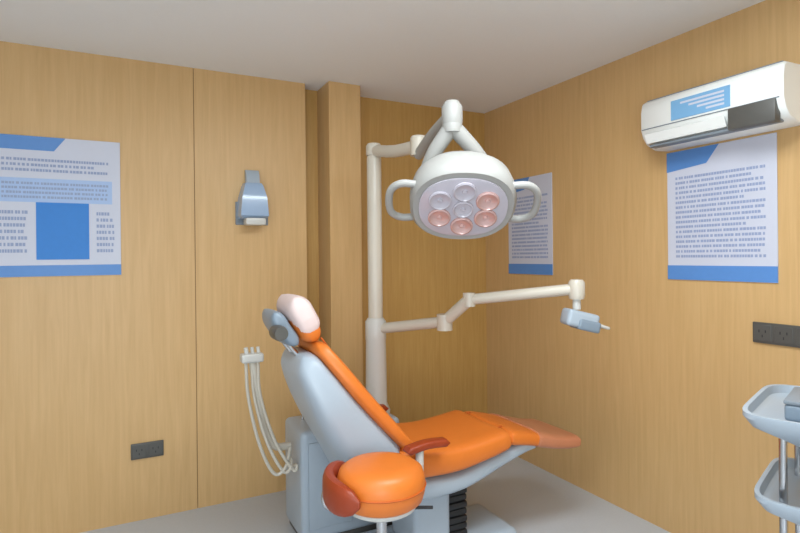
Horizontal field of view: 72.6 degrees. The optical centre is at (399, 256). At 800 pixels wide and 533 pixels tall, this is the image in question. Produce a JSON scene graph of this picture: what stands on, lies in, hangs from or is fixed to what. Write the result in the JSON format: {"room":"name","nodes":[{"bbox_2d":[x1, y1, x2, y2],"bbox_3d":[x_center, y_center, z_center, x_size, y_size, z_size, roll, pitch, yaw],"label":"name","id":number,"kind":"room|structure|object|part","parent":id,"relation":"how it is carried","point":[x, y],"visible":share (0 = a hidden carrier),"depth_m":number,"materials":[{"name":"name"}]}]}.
{"room":"dental clinic","nodes":[
{"label":"dental clinic","id":0,"kind":"room"},
{"bbox_2d":[0,41,306,532],"bbox_3d":[-1.878,0.195,3.003,2.790,2.650,0.100,-1,0,-27],"label":"wall","id":1,"kind":"structure","parent":0,"point":[93,367],"depth_m":3.18,"materials":[{"name":"brown wood"}]},
{"bbox_2d":[0,134,120,276],"bbox_3d":[-1.853,-0.271,2.957,0.600,0.750,0.008,-1,0,-27],"label":"poster","id":2,"kind":"object","parent":1,"relation":"attached to","point":[60,202],"visible":1,"depth_m":2.95,"materials":[{"name":"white paper"}]},
{"bbox_3d":[-1.861,-0.357,2.951,0.534,0.128,0.002,-1,0,-27],"label":"text panel","id":3,"kind":"part","parent":2,"relation":"part of","materials":[{"name":"paper"}]},
{"bbox_2d":[36,202,89,259],"bbox_3d":[-1.832,-0.140,2.964,0.246,0.308,0.003,-1,0,-27],"label":"picture","id":4,"kind":"object","parent":2,"relation":"on","point":[62,228],"depth_m":2.96},
{"bbox_2d":[131,440,163,459],"bbox_3d":[-1.459,1.115,3.148,0.172,0.090,0.015,-1,0,-27],"label":"wall socket","id":5,"kind":"object","parent":1,"relation":"attached to","point":[153,448],"visible":1,"depth_m":3.14,"materials":[{"name":"grey plastic"}]},
{"bbox_2d":[132,444,145,458],"bbox_3d":[-1.495,1.116,3.124,0.072,0.072,0.004,-1,0,-27],"label":"outlet","id":6,"kind":"object","parent":5,"relation":"attached to","point":[138,450],"depth_m":3.12,"materials":[{"name":"black plastic"}]},
{"bbox_2d":[149,442,161,455],"bbox_3d":[-1.418,1.115,3.163,0.072,0.072,0.004,-1,0,-27],"label":"outlet","id":7,"kind":"object","parent":5,"relation":"attached to","point":[155,448],"depth_m":3.16,"materials":[{"name":"black plastic"}]},
{"bbox_2d":[235,170,268,225],"bbox_3d":[-0.906,-0.368,3.376,0.202,0.348,0.126,-1,0,-27],"label":"soap dispenser","id":8,"kind":"object","parent":1,"relation":"attached to","point":[251,208],"visible":1,"depth_m":3.35,"materials":[{"name":"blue plastic"}]},
{"bbox_3d":[-0.932,-0.272,3.429,0.202,0.144,0.008,-1,0,-27],"label":"plate","id":9,"kind":"part","parent":8,"relation":"part of","materials":[{"name":"grey plastic"}]},
{"bbox_3d":[-0.912,-0.347,3.388,0.189,0.222,0.098,-1,0,-27],"label":"tank","id":10,"kind":"part","parent":8,"relation":"part of","materials":[{"name":"plastic"}]},
{"bbox_2d":[81,457,669,532],"bbox_3d":[-0.030,1.550,1.100,4.520,0.100,5.400,-1,0,-27],"label":"floor","id":11,"kind":"structure","parent":0,"point":[528,497],"depth_m":3.20,"materials":[{"name":"grey plastic"}]},
{"bbox_2d":[321,452,432,532],"bbox_3d":[-0.069,1.146,2.116,0.474,0.707,0.453,-1,0,0],"label":"stool","id":12,"kind":"object","parent":11,"relation":"on","point":[380,488],"visible":1,"depth_m":1.98,"materials":[{"name":"orange leather"}]},
{"bbox_3d":[-0.073,0.867,2.100,0.340,0.148,0.340,-1,0,0],"label":"seat","id":13,"kind":"part","parent":12,"relation":"part of","materials":[{"name":"orange leather"}]},
{"bbox_3d":[0.053,0.977,2.122,0.157,0.029,0.017,-1,0,-15],"label":"height lever","id":14,"kind":"part","parent":12,"relation":"part of","materials":[{"name":"black rubber"}]},
{"bbox_2d":[262,294,580,532],"bbox_3d":[0.175,0.829,2.697,1.658,1.337,0.770,-1,0,-27],"label":"dental chair","id":15,"kind":"object","parent":11,"relation":"on","point":[455,450],"visible":0.93,"depth_m":2.46,"materials":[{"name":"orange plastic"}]},
{"bbox_3d":[-0.505,0.315,2.267,0.064,0.064,0.100,-1,0,-27],"label":"headrest knob","id":16,"kind":"part","parent":15,"relation":"part of","materials":[{"name":"grey plastic"}]},
{"bbox_3d":[-0.229,0.625,2.542,0.433,0.512,0.496,-1,0,-27],"label":"backrest","id":17,"kind":"part","parent":15,"relation":"part of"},
{"bbox_3d":[0.083,0.935,2.354,0.041,0.214,0.049,-1,0,-27],"label":"armrest","id":18,"kind":"part","parent":15,"relation":"part of","materials":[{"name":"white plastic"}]},
{"bbox_3d":[0.163,0.931,2.741,0.654,0.162,0.527,-1,0,-27],"label":"seat","id":19,"kind":"part","parent":15,"relation":"part of","materials":[{"name":"orange leather"}]},
{"bbox_2d":[240,155,609,532],"bbox_3d":[0.124,0.456,2.980,1.835,2.084,0.687,-1,0,5],"label":"dental unit","id":20,"kind":"object","parent":11,"relation":"on","point":[306,462],"visible":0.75,"depth_m":2.85,"materials":[{"name":"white plastic"}]},
{"bbox_3d":[-0.677,0.776,2.834,0.229,0.503,0.045,-1,0,-41],"label":"assistant arm","id":21,"kind":"part","parent":20,"relation":"part of","materials":[{"name":"white plastic"}]},
{"bbox_3d":[-0.365,1.189,2.867,0.240,0.450,0.012,-1,0,-27],"label":"door","id":22,"kind":"part","parent":20,"relation":"part of","materials":[{"name":"grey plastic"}]},
{"bbox_3d":[-0.146,-0.101,3.150,0.084,0.965,0.084,-1,0,-27],"label":"lamp post","id":23,"kind":"part","parent":20,"relation":"part of","materials":[{"name":"white metal"}]},
{"bbox_3d":[0.068,0.374,3.030,0.490,0.140,0.084,-1,0,33],"label":"swing arm","id":24,"kind":"part","parent":20,"relation":"part of","materials":[{"name":"white metal"}]},
{"bbox_2d":[366,99,541,238],"bbox_3d":[0.034,-0.372,2.573,0.542,0.593,1.216,-1,0,-39],"label":"lamp","id":25,"kind":"object","parent":20,"relation":"attached to","point":[469,193],"visible":1,"depth_m":2.26,"materials":[{"name":"white plastic"}]},
{"bbox_3d":[-0.028,-0.585,2.968,0.091,0.140,0.531,-1,0,-34],"label":"arm","id":26,"kind":"part","parent":25,"relation":"part of","materials":[{"name":"white metal"}]},
{"bbox_3d":[0.009,-0.237,2.304,0.144,0.161,0.178,-1,0,-4],"label":"handle","id":27,"kind":"part","parent":25,"relation":"part of","materials":[{"name":"white plastic"}]},
{"bbox_3d":[0.157,-0.583,2.539,0.089,0.174,0.510,-1,0,-19],"label":"arm","id":28,"kind":"part","parent":25,"relation":"part of"},
{"bbox_3d":[0.518,-0.228,2.290,0.143,0.161,0.177,-1,0,4],"label":"handle","id":29,"kind":"part","parent":25,"relation":"part of","materials":[{"name":"white plastic"}]},
{"bbox_3d":[0.627,0.178,2.736,0.572,0.136,0.079,-1,0,18],"label":"arm","id":30,"kind":"part","parent":20,"relation":"part of","materials":[{"name":"white metal"}]},
{"bbox_3d":[0.976,0.336,2.652,0.077,0.037,0.080,-1,0,-7],"label":"handle","id":31,"kind":"part","parent":20,"relation":"part of","materials":[{"name":"white plastic"}]},
{"bbox_2d":[742,384,799,532],"bbox_3d":[1.325,0.968,1.620,0.460,1.033,0.520,-1,0,43],"label":"trolley","id":32,"kind":"object","parent":11,"relation":"on","point":[777,490],"visible":0.94,"depth_m":1.64,"materials":[{"name":"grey plastic"}]},
{"bbox_2d":[742,384,799,446],"bbox_3d":[1.320,0.511,1.620,0.460,0.120,0.520,-1,0,43],"label":"tray","id":33,"kind":"object","parent":32,"relation":"on","point":[764,411],"depth_m":1.65,"materials":[{"name":"grey plastic"}]},
{"bbox_2d":[754,457,799,524],"bbox_3d":[1.323,0.756,1.620,0.410,0.120,0.460,-1,0,43],"label":"shelf","id":34,"kind":"object","parent":32,"relation":"attached to","point":[785,505],"depth_m":1.66,"materials":[{"name":"grey plastic"}]},
{"bbox_3d":[1.128,0.965,1.599,0.021,0.897,0.022,-1,0,43],"label":"post","id":35,"kind":"part","parent":32,"relation":"part of","materials":[{"name":"metal"}]},
{"bbox_2d":[783,387,799,422],"bbox_3d":[1.265,0.453,1.643,0.152,0.062,0.224,-1,0,43],"label":"instrument case","id":36,"kind":"object","parent":32,"relation":"on","point":[792,401],"visible":0.98,"depth_m":1.61,"materials":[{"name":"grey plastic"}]},
{"bbox_3d":[1.262,0.428,1.646,0.144,0.012,0.224,-1,0,43],"label":"lid","id":37,"kind":"part","parent":36,"relation":"part of","materials":[{"name":"grey plastic"}]},
{"bbox_3d":[1.332,0.963,1.818,0.021,0.897,0.022,-1,0,43],"label":"post","id":38,"kind":"part","parent":32,"relation":"part of","materials":[{"name":"metal"}]},
{"bbox_2d":[0,0,764,112],"bbox_3d":[-0.059,-1.200,1.100,4.520,0.100,5.400,-1,0,-27],"label":"ceiling","id":39,"kind":"structure","parent":0,"point":[486,56],"depth_m":2.82,"materials":[{"name":"white paint"}]},
{"bbox_2d":[305,89,486,422],"bbox_3d":[0.026,0.175,4.101,1.660,2.650,0.120,-1,0,-27],"label":"wall","id":40,"kind":"structure","parent":0,"point":[431,372],"depth_m":4.10,"materials":[{"name":"brown wood"}]},
{"bbox_2d":[317,81,362,384],"bbox_3d":[-0.405,0.179,3.701,0.223,2.650,0.240,-1,0,-27],"label":"column","id":41,"kind":"structure","parent":40,"relation":"attached to","point":[338,104],"depth_m":3.60,"materials":[{"name":"brown wood"}]},
{"bbox_2d":[484,0,799,532],"bbox_3d":[1.923,0.155,2.107,0.100,2.650,5.200,-1,0,-27],"label":"wall","id":42,"kind":"structure","parent":0,"point":[654,400],"depth_m":3.09,"materials":[{"name":"brown wood"}]},
{"bbox_2d":[509,172,552,274],"bbox_3d":[0.930,-0.225,3.920,0.007,0.700,0.470,-1,0,-27],"label":"poster","id":43,"kind":"object","parent":42,"relation":"attached to","point":[531,241],"visible":0.88,"depth_m":3.88,"materials":[{"name":"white paper"}]},
{"bbox_2d":[641,60,799,151],"bbox_3d":[1.495,-0.688,2.580,0.213,0.253,0.688,-1,0,-27],"label":"air conditioner","id":44,"kind":"object","parent":42,"relation":"attached to","point":[763,99],"visible":1,"depth_m":2.45,"materials":[{"name":"white plastic"}]},
{"bbox_2d":[680,90,723,108],"bbox_3d":[1.403,-0.716,2.537,0.002,0.065,0.215,-1,0,-27],"label":"print","id":45,"kind":"object","parent":44,"relation":"on","point":[710,99],"depth_m":2.52,"materials":[{"name":"white paper"}]},
{"bbox_2d":[650,119,783,148],"bbox_3d":[1.454,-0.573,2.558,0.050,0.015,0.619,-1,0,-27],"label":"outlet","id":46,"kind":"object","parent":44,"relation":"attached to","point":[720,130],"depth_m":2.58,"materials":[{"name":"grey plastic"}]},
{"bbox_3d":[1.521,-0.611,2.346,0.044,0.097,0.198,-1,0,-27],"label":"display panel","id":47,"kind":"part","parent":44,"relation":"part of","materials":[{"name":"grey plastic"}]},
{"bbox_2d":[667,132,778,282],"bbox_3d":[1.563,-0.219,2.683,0.007,0.675,0.550,-1,0,-27],"label":"poster","id":48,"kind":"object","parent":42,"relation":"attached to","point":[722,198],"visible":1,"depth_m":2.65,"materials":[{"name":"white paper"}]},
{"bbox_2d":[753,322,799,347],"bbox_3d":[1.688,0.346,2.442,0.015,0.095,0.193,-1,0,-27],"label":"wall socket","id":49,"kind":"object","parent":42,"relation":"attached to","point":[767,333],"visible":1,"depth_m":2.44,"materials":[{"name":"grey plastic"}]},
{"bbox_2d":[754,324,770,341],"bbox_3d":[1.657,0.348,2.492,0.004,0.076,0.076,-1,0,-27],"label":"outlet","id":50,"kind":"object","parent":49,"relation":"attached to","point":[762,332],"depth_m":2.49,"materials":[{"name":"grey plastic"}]},
{"bbox_2d":[775,326,792,344],"bbox_3d":[1.698,0.347,2.412,0.004,0.076,0.076,-1,0,-27],"label":"outlet","id":51,"kind":"object","parent":49,"relation":"attached to","point":[783,334],"depth_m":2.41,"materials":[{"name":"black plastic"}]},
{"bbox_2d":[797,328,799,345],"bbox_3d":[1.739,0.347,2.332,0.004,0.076,0.076,-1,0,-27],"label":"outlet","id":52,"kind":"object","parent":49,"relation":"attached to","point":[798,329],"depth_m":2.36,"materials":[{"name":"black plastic"}]}
]}

